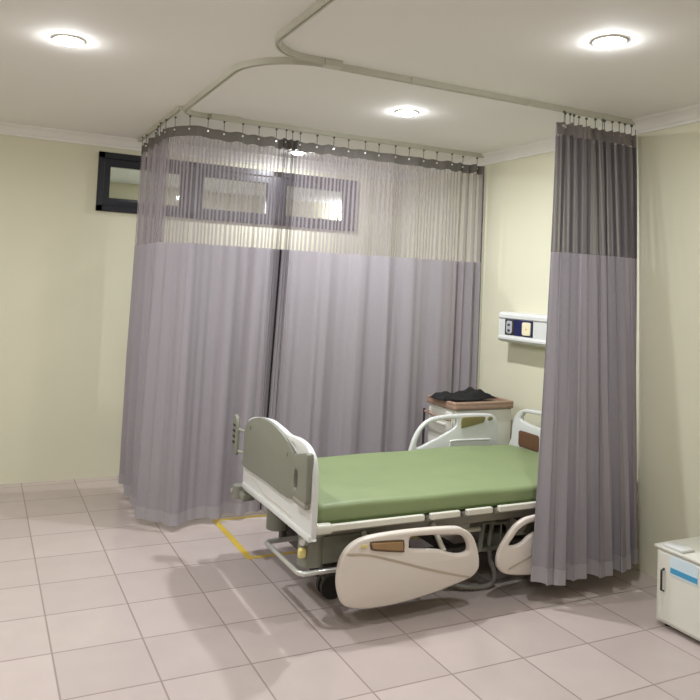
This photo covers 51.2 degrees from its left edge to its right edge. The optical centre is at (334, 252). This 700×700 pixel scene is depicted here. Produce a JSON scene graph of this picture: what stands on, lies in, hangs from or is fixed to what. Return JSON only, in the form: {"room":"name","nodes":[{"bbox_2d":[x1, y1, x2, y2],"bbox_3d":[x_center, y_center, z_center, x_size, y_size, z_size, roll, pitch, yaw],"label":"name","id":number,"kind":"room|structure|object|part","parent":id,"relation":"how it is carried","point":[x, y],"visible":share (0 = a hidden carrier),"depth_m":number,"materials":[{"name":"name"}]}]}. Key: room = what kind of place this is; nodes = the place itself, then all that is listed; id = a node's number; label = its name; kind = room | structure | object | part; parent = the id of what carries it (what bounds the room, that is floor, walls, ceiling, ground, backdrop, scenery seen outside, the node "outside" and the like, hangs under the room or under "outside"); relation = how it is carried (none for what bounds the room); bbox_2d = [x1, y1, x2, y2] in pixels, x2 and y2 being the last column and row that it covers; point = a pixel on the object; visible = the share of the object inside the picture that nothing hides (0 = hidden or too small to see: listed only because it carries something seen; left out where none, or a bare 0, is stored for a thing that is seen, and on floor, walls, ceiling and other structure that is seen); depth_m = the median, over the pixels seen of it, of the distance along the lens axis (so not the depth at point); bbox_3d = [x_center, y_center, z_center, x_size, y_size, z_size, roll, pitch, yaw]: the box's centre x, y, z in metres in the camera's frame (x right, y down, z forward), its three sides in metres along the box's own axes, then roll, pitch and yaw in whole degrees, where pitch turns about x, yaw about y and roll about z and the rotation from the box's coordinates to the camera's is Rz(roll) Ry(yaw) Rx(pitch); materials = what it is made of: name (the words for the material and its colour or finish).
{"room":"hospital room","nodes":[
{"label":"hospital room","id":0,"kind":"room"},
{"bbox_2d":[0,134,402,483],"bbox_3d":[-2.110,0.409,5.702,5.980,2.685,0.120,4,-3,-26],"label":"wall","id":1,"kind":"structure","parent":0,"point":[66,265],"depth_m":5.65,"materials":[{"name":"yellow paint"}]},
{"bbox_2d":[0,122,402,181],"bbox_3d":[-2.007,-0.892,5.669,5.980,0.080,0.080,4,-3,-26],"label":"trim","id":2,"kind":"structure","parent":1,"relation":"attached to","point":[12,129],"depth_m":5.80,"materials":[{"name":"paint"}]},
{"bbox_2d":[95,151,356,231],"bbox_3d":[-0.847,-0.493,6.294,2.305,0.470,0.124,4,-3,-26],"label":"window","id":3,"kind":"structure","parent":1,"relation":"in","point":[106,160],"depth_m":6.11,"materials":[{"name":"black metal"}]},
{"bbox_3d":[-1.539,-0.540,5.954,0.671,0.380,0.050,4,-3,-26],"label":"sash","id":4,"kind":"part","parent":3,"relation":"part of","materials":[{"name":"black metal"}]},
{"bbox_3d":[-0.855,-0.494,6.282,0.669,0.380,0.050,4,-3,-26],"label":"sash","id":5,"kind":"part","parent":3,"relation":"part of","materials":[{"name":"black metal"}]},
{"bbox_3d":[-0.160,-0.448,6.616,0.695,0.380,0.050,4,-3,-26],"label":"sash","id":6,"kind":"part","parent":3,"relation":"part of","materials":[{"name":"black metal"}]},
{"bbox_2d":[109,182,340,219],"bbox_3d":[-1.645,0.580,9.131,8.000,2.685,0.100,4,-3,-26],"label":"wall","id":7,"kind":"structure","parent":0,"point":[118,190],"depth_m":9.20,"materials":[{"name":"paint"}]},
{"bbox_2d":[109,198,137,202],"bbox_3d":[-2.844,-0.457,8.498,1.070,0.390,0.050,4,-3,-26],"label":"window sill","id":8,"kind":"structure","parent":7,"relation":"in","point":[114,199],"depth_m":8.64,"materials":[{"name":"black metal"}]},
{"bbox_2d":[0,476,699,699],"bbox_3d":[-0.499,1.725,2.165,6.220,0.100,7.840,4,-3,-26],"label":"floor","id":9,"kind":"structure","parent":0,"point":[99,601],"depth_m":3.41,"materials":[{"name":"beige tile"}]},
{"bbox_2d":[212,514,418,559],"bbox_3d":[0.033,1.815,4.848,1.532,0.001,0.729,4,-3,-26],"label":"tape","id":10,"kind":"object","parent":9,"relation":"on","point":[218,524],"visible":0.57,"depth_m":4.51,"materials":[{"name":"yellow plastic"}]},
{"bbox_2d":[230,409,591,608],"bbox_3d":[0.538,1.373,4.203,2.050,0.874,1.115,4,-3,-26],"label":"hospital bed","id":11,"kind":"object","parent":9,"relation":"on","point":[372,563],"visible":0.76,"depth_m":3.63,"materials":[{"name":"plastic"}]},
{"bbox_3d":[-0.571,1.059,4.247,0.022,0.227,0.085,4,-3,-26],"label":"control panel","id":12,"kind":"part","parent":11,"relation":"part of","materials":[{"name":"grey plastic"}]},
{"bbox_3d":[-0.501,1.380,4.148,0.070,0.040,0.100,4,-3,-26],"label":"roller arm","id":13,"kind":"part","parent":11,"relation":"part of","materials":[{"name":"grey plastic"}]},
{"bbox_3d":[-0.342,1.039,3.803,0.022,0.318,0.774,4,-3,-26],"label":"grey panel","id":14,"kind":"part","parent":11,"relation":"part of","materials":[{"name":"plastic"}]},
{"bbox_3d":[-0.291,1.107,3.733,0.032,0.459,0.970,4,-3,-26],"label":"footboard","id":15,"kind":"part","parent":11,"relation":"part of","materials":[{"name":"white plastic"}]},
{"bbox_3d":[0.036,1.424,3.556,0.270,0.130,0.090,4,-3,-26],"label":"arm","id":16,"kind":"part","parent":11,"relation":"part of","materials":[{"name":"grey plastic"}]},
{"bbox_3d":[0.199,1.303,3.517,0.547,0.030,0.026,4,-3,-26],"label":"deck rail","id":17,"kind":"part","parent":11,"relation":"part of","materials":[{"name":"plastic"}]},
{"bbox_3d":[0.541,1.632,4.222,1.620,0.060,0.600,4,-3,-26],"label":"frame","id":18,"kind":"part","parent":11,"relation":"part of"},
{"bbox_3d":[0.370,1.512,3.534,0.798,0.341,0.042,4,-3,-26],"label":"rail","id":19,"kind":"part","parent":11,"relation":"part of","materials":[{"name":"beige plastic"}]},
{"bbox_2d":[317,444,538,523],"bbox_3d":[0.571,1.302,4.241,1.881,0.105,0.931,4,-3,-26],"label":"mattress","id":20,"kind":"object","parent":11,"relation":"on","point":[364,486],"visible":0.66,"depth_m":3.97,"materials":[{"name":"green fabric"}]},
{"bbox_3d":[0.561,1.409,4.236,1.920,0.057,0.840,4,-3,-26],"label":"frame","id":21,"kind":"part","parent":11,"relation":"part of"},
{"bbox_3d":[0.524,1.438,3.684,0.028,0.120,0.126,4,-3,-26],"label":"rail arm","id":22,"kind":"part","parent":11,"relation":"part of","materials":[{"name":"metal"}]},
{"bbox_3d":[0.559,1.327,3.690,0.177,0.030,0.026,4,-3,-26],"label":"deck rail","id":23,"kind":"part","parent":11,"relation":"part of","materials":[{"name":"plastic"}]},
{"bbox_3d":[0.800,1.274,4.915,0.743,0.369,0.030,4,-3,-26],"label":"rail","id":24,"kind":"part","parent":11,"relation":"part of","materials":[{"name":"white plastic"}]},
{"bbox_3d":[0.750,1.340,3.782,0.162,0.030,0.026,4,-3,-26],"label":"deck rail","id":25,"kind":"part","parent":11,"relation":"part of","materials":[{"name":"plastic"}]},
{"bbox_3d":[1.241,1.373,4.017,0.842,0.030,0.026,4,-3,-26],"label":"deck rail","id":26,"kind":"part","parent":11,"relation":"part of","materials":[{"name":"plastic"}]},
{"bbox_3d":[1.443,1.271,4.664,0.036,0.451,1.040,4,-3,-26],"label":"headboard","id":27,"kind":"part","parent":11,"relation":"part of","materials":[{"name":"white plastic"}]},
{"bbox_3d":[1.191,1.545,4.293,0.174,0.224,0.044,4,-3,-26],"label":"lift arm","id":28,"kind":"part","parent":11,"relation":"part of","materials":[{"name":"grey metal"}]},
{"bbox_3d":[1.158,1.561,3.934,0.710,0.317,0.030,4,-3,-26],"label":"rail","id":29,"kind":"part","parent":11,"relation":"part of","materials":[{"name":"beige plastic"}]},
{"bbox_2d":[422,395,513,444],"bbox_3d":[0.939,1.461,5.233,0.566,0.826,0.362,4,-3,-26],"label":"base cabinet","id":30,"kind":"object","parent":9,"relation":"on","point":[500,408],"visible":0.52,"depth_m":5.16,"materials":[{"name":"plastic"}]},
{"bbox_3d":[0.632,1.475,5.235,0.017,0.710,0.018,4,-3,-26],"label":"rail post","id":31,"kind":"part","parent":30,"relation":"part of","materials":[{"name":"metal"}]},
{"bbox_3d":[0.736,1.523,5.134,0.016,0.475,0.290,4,-3,-26],"label":"cabinet door","id":32,"kind":"part","parent":30,"relation":"part of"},
{"bbox_3d":[0.738,1.200,5.142,0.016,0.020,0.150,4,-3,-26],"label":"drawer handle","id":33,"kind":"part","parent":30,"relation":"part of","materials":[{"name":"white plastic"}]},
{"bbox_3d":[0.751,1.188,5.149,0.016,0.165,0.290,4,-3,-26],"label":"drawer","id":34,"kind":"part","parent":30,"relation":"part of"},
{"bbox_2d":[429,387,496,400],"bbox_3d":[0.933,1.008,5.230,0.490,0.072,0.255,4,-3,-26],"label":"cloth","id":35,"kind":"object","parent":30,"relation":"on","point":[469,394],"visible":1,"depth_m":5.15,"materials":[{"name":"black fabric"}]},
{"bbox_2d":[654,536,699,640],"bbox_3d":[1.871,1.639,3.464,0.423,0.402,0.540,4,-3,-26],"label":"base cabinet","id":36,"kind":"object","parent":9,"relation":"on","point":[678,567],"visible":1,"depth_m":3.50,"materials":[{"name":"white plastic"}]},
{"bbox_3d":[1.603,1.601,3.567,0.026,0.116,0.010,4,-3,-26],"label":"door handle","id":37,"kind":"part","parent":36,"relation":"part of","materials":[{"name":"metal"}]},
{"bbox_2d":[0,0,699,203],"bbox_3d":[0.264,-0.943,4.188,9.020,0.100,10.720,4,-3,-26],"label":"ceiling","id":38,"kind":"structure","parent":0,"point":[137,61],"depth_m":3.66,"materials":[{"name":"paint"}]},
{"bbox_2d":[53,34,84,45],"bbox_3d":[-1.243,-0.983,3.419,0.144,0.029,0.144,4,-3,-26],"label":"recessed light","id":39,"kind":"object","parent":38,"relation":"in","point":[67,40],"visible":1,"depth_m":3.39,"materials":[{"name":"white"}]},
{"bbox_2d":[57,37,80,45],"bbox_3d":[-1.243,-0.981,3.419,0.106,0.024,0.106,4,-3,-26],"label":"diffuser","id":40,"kind":"object","parent":39,"relation":"attached to","point":[67,41],"depth_m":3.39,"materials":[{"name":"white plastic"}]},
{"bbox_2d":[138,105,181,142],"bbox_3d":[-1.266,-0.903,5.227,0.026,0.030,1.320,4,-3,-26],"label":"track","id":41,"kind":"object","parent":38,"relation":"attached to","point":[178,108],"visible":0.9,"depth_m":5.05,"materials":[{"name":"metal"}]},
{"bbox_2d":[275,0,342,69],"bbox_3d":[0.489,-0.953,2.143,0.423,0.037,3.000,4,-3,-26],"label":"track","id":42,"kind":"object","parent":38,"relation":"attached to","point":[318,6],"visible":1,"depth_m":3.21,"materials":[{"name":"metal"}]},
{"bbox_2d":[395,109,417,116],"bbox_3d":[0.449,-0.857,4.531,0.144,0.029,0.144,4,-3,-26],"label":"recessed light","id":43,"kind":"object","parent":38,"relation":"in","point":[404,112],"visible":1,"depth_m":4.50,"materials":[{"name":"white"}]},
{"bbox_2d":[398,111,414,116],"bbox_3d":[0.449,-0.854,4.531,0.106,0.024,0.106,4,-3,-26],"label":"diffuser","id":44,"kind":"object","parent":43,"relation":"attached to","point":[402,113],"depth_m":4.50,"materials":[{"name":"white plastic"}]},
{"bbox_2d":[183,57,634,157],"bbox_3d":[0.432,-0.849,4.616,2.491,0.034,1.517,4,-3,-26],"label":"track","id":45,"kind":"object","parent":38,"relation":"attached to","point":[233,70],"visible":0.93,"depth_m":4.13,"materials":[{"name":"metal"}]},
{"bbox_2d":[118,115,288,526],"bbox_3d":[-1.082,0.420,5.023,1.285,2.610,0.641,1,-3,26],"label":"privacy curtain","id":46,"kind":"object","parent":45,"relation":"hanging from","point":[201,317],"visible":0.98,"depth_m":4.82,"materials":[{"name":"grey fabric"}]},
{"bbox_3d":[-1.111,0.798,5.014,1.258,1.702,0.625,1,-3,27],"label":"cloth panel","id":47,"kind":"part","parent":46,"relation":"part of","materials":[{"name":"fabric"}]},
{"bbox_3d":[-1.036,-0.399,5.082,1.281,0.700,0.587,1,-3,26],"label":"net panel","id":48,"kind":"part","parent":46,"relation":"part of","materials":[{"name":"grey fabric"}]},
{"bbox_2d":[260,131,484,510],"bbox_3d":[0.353,0.502,5.390,1.760,2.610,0.101,4,-3,-25],"label":"privacy curtain","id":49,"kind":"object","parent":45,"relation":"hanging from","point":[360,343],"visible":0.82,"depth_m":5.34,"materials":[{"name":"grey fabric"}]},
{"bbox_3d":[0.337,0.880,5.371,1.753,1.702,0.099,4,-3,-26],"label":"cloth panel","id":50,"kind":"part","parent":49,"relation":"part of","materials":[{"name":"fabric"}]},
{"bbox_3d":[0.413,-0.317,5.430,1.699,0.700,0.076,4,-3,-26],"label":"net panel","id":51,"kind":"part","parent":49,"relation":"part of","materials":[{"name":"grey fabric"}]},
{"bbox_2d":[530,111,637,585],"bbox_3d":[1.459,0.464,4.104,0.922,2.544,0.351,4,-3,-26],"label":"privacy curtain","id":52,"kind":"object","parent":45,"relation":"hanging from","point":[586,508],"visible":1,"depth_m":4.08,"materials":[{"name":"grey fabric"}]},
{"bbox_3d":[1.460,0.836,4.064,0.920,1.650,0.248,4,-3,-30],"label":"cloth panel","id":53,"kind":"part","parent":52,"relation":"part of","materials":[{"name":"fabric"}]},
{"bbox_3d":[1.541,-0.320,4.261,0.731,0.682,0.148,4,-3,-26],"label":"net panel","id":54,"kind":"part","parent":52,"relation":"part of","materials":[{"name":"grey fabric"}]},
{"bbox_2d":[592,35,627,47],"bbox_3d":[1.170,-0.886,3.103,0.144,0.029,0.144,4,-3,-26],"label":"recessed light","id":55,"kind":"object","parent":38,"relation":"in","point":[609,41],"visible":1,"depth_m":3.07,"materials":[{"name":"white"}]},
{"bbox_2d":[596,38,622,47],"bbox_3d":[1.170,-0.883,3.102,0.106,0.024,0.106,4,-3,-26],"label":"diffuser","id":56,"kind":"object","parent":55,"relation":"attached to","point":[600,42],"depth_m":3.08,"materials":[{"name":"white plastic"}]},
{"bbox_2d":[401,122,699,578],"bbox_3d":[2.309,0.519,3.543,0.120,2.685,7.600,4,-3,-26],"label":"wall","id":57,"kind":"structure","parent":0,"point":[518,193],"depth_m":4.35,"materials":[{"name":"yellow paint"}]},
{"bbox_2d":[498,311,546,346],"bbox_3d":[1.469,0.539,4.995,0.165,0.218,0.904,4,-3,-26],"label":"panel","id":58,"kind":"object","parent":57,"relation":"attached to","point":[514,327],"visible":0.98,"depth_m":5.12,"materials":[{"name":"white plastic"}]},
{"bbox_2d":[505,319,513,334],"bbox_3d":[1.260,0.539,5.256,0.015,0.107,0.096,4,-3,-26],"label":"outlet plate","id":59,"kind":"object","parent":58,"relation":"attached to","point":[509,323],"depth_m":5.25,"materials":[{"name":"plastic"}]},
{"bbox_3d":[1.307,0.538,5.174,0.005,0.113,0.297,4,-3,-26],"label":"navy plate","id":60,"kind":"part","parent":58,"relation":"part of","materials":[{"name":"blue plastic"}]},
{"bbox_2d":[522,322,530,335],"bbox_3d":[1.340,0.537,5.091,0.012,0.091,0.086,4,-3,-26],"label":"socket","id":61,"kind":"object","parent":58,"relation":"attached to","point":[526,326],"depth_m":5.08,"materials":[{"name":"beige plastic"}]},
{"bbox_2d":[402,104,699,180],"bbox_3d":[2.279,-0.787,3.557,0.080,0.080,7.600,4,-3,-26],"label":"trim","id":62,"kind":"structure","parent":57,"relation":"attached to","point":[688,114],"depth_m":5.06,"materials":[{"name":"paint"}]}
]}

